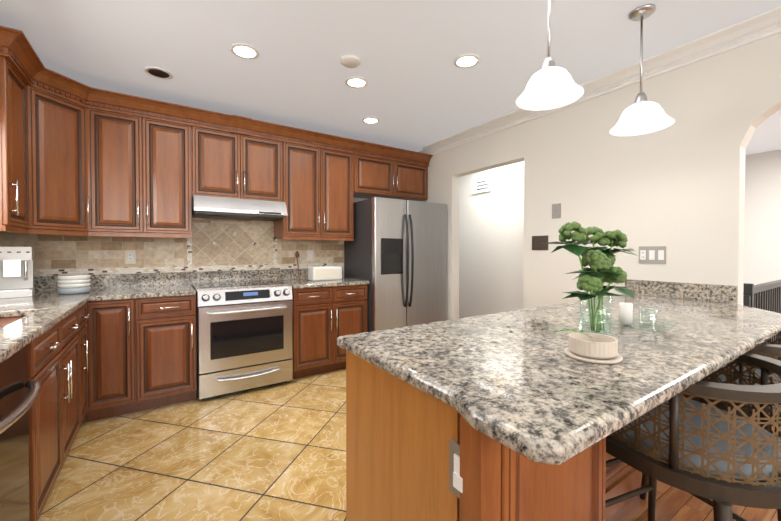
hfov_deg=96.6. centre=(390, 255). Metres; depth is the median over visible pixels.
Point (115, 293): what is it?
countertop
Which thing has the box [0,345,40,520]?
dishwasher
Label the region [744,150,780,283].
wall
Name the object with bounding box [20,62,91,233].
upper cabinet
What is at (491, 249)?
wall
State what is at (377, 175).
upper cabinet
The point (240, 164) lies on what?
upper cabinet
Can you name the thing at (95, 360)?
base cabinet
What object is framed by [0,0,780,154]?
ceiling
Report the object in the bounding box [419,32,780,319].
wall
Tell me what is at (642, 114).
pendant light
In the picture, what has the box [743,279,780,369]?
railing
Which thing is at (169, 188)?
upper cabinet
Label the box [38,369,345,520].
floor
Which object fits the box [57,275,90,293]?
bowls
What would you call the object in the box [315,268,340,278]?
panel
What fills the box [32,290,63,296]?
countertop
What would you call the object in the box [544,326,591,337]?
sprig
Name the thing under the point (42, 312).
countertop
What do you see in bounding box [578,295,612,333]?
vase
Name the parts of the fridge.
fridge door, fridge handle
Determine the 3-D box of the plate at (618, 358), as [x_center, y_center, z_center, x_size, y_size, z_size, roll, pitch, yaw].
[0.597,0.293,1.028,0.152,0.009,0.152,-1,1,-34]
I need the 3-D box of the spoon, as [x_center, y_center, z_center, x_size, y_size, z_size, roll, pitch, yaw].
[-1.002,0.107,3.799,0.050,0.311,0.159,-1,1,-34]
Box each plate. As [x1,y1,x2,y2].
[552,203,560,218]
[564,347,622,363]
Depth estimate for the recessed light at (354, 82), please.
2.70 m
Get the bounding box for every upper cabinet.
[0,50,31,229]
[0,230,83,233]
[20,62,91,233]
[88,102,147,236]
[144,114,195,237]
[192,122,283,201]
[274,138,355,240]
[356,150,427,200]
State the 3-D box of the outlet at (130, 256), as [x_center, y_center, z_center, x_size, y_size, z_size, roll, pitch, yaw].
[-2.278,0.012,3.045,0.074,0.120,0.008,-1,1,-34]
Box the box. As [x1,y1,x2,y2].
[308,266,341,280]
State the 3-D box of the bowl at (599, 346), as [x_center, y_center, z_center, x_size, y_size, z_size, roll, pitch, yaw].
[0.597,0.265,1.028,0.125,0.046,0.125,-1,1,-34]
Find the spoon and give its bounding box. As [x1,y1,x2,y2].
[295,251,299,279]
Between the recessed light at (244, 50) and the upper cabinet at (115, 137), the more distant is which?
the upper cabinet at (115, 137)
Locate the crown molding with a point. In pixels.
(753, 29)
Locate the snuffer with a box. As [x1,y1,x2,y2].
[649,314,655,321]
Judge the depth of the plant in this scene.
1.26 m
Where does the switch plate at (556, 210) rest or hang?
attached to the wall at (676, 188)
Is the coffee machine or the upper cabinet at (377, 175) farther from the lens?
the upper cabinet at (377, 175)
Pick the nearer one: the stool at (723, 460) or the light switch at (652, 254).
the stool at (723, 460)
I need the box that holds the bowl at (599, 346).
[569,332,617,358]
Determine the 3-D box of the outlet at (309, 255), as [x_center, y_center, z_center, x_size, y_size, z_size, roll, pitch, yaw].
[-0.911,0.000,3.951,0.074,0.120,0.008,-1,1,-34]
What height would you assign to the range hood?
0.159 m
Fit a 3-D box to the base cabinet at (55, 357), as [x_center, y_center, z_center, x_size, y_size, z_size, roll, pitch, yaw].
[-1.947,0.769,1.616,0.620,0.876,0.960,-1,1,-34]
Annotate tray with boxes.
[609,316,676,332]
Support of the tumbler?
on the tray
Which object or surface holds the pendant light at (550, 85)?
hanging from the ceiling
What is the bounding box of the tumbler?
[639,307,656,323]
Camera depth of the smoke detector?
2.37 m
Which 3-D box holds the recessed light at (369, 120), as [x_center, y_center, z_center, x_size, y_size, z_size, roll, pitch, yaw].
[-0.198,-1.355,3.490,0.175,0.008,0.175,-1,1,-40]
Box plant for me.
[540,221,635,331]
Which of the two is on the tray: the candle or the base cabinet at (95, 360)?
the candle
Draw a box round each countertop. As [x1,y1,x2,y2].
[0,288,103,363]
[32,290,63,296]
[92,284,195,300]
[278,277,368,288]
[337,294,780,464]
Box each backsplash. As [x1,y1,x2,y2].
[0,218,343,275]
[35,267,342,290]
[625,279,736,302]
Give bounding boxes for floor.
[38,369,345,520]
[605,426,777,520]
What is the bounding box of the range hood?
[192,195,286,220]
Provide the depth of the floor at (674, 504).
1.65 m
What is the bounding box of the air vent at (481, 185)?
[472,177,490,193]
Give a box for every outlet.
[125,250,135,263]
[307,250,312,260]
[449,439,462,498]
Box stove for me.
[191,280,292,399]
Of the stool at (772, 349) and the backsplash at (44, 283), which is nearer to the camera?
the stool at (772, 349)
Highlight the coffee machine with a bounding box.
[0,247,34,298]
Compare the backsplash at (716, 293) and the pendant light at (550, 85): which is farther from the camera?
the backsplash at (716, 293)
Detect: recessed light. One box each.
[144,67,172,79]
[230,43,258,58]
[345,76,367,87]
[362,117,379,123]
[454,54,479,67]
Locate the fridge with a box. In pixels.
[344,197,446,331]
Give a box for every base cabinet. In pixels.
[0,305,83,520]
[84,302,91,421]
[88,299,139,420]
[136,295,196,410]
[291,284,366,378]
[346,350,641,520]
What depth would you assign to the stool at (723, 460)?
0.97 m
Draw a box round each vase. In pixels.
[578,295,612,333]
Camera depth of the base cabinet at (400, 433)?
0.94 m
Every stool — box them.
[605,352,780,520]
[640,332,780,520]
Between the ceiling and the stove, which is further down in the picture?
the stove
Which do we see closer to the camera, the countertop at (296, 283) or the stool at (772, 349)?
the stool at (772, 349)
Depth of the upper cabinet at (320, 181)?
3.62 m
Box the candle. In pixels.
[619,302,632,323]
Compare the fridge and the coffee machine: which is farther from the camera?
the fridge
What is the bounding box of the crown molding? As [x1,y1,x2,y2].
[422,6,780,154]
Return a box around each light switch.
[532,235,547,249]
[639,246,665,263]
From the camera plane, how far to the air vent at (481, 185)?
5.05 m
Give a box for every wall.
[61,197,366,285]
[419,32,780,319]
[459,161,523,317]
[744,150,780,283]
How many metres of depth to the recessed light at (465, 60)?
2.39 m
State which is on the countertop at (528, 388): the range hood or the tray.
the tray
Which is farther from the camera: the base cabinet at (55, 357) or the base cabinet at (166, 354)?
the base cabinet at (166, 354)
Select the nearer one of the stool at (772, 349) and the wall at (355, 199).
the stool at (772, 349)
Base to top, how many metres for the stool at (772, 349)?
0.869 m
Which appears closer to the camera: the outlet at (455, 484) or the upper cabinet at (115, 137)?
the outlet at (455, 484)
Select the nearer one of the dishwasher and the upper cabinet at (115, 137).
the dishwasher
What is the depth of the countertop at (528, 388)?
0.98 m
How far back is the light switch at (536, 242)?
3.14 m
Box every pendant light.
[516,0,583,110]
[610,4,674,135]
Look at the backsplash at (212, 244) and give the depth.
3.26 m
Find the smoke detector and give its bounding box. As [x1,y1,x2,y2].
[340,55,360,67]
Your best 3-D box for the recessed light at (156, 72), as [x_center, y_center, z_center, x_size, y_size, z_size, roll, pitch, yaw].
[-1.706,-1.342,2.562,0.175,0.008,0.175,-1,1,-40]

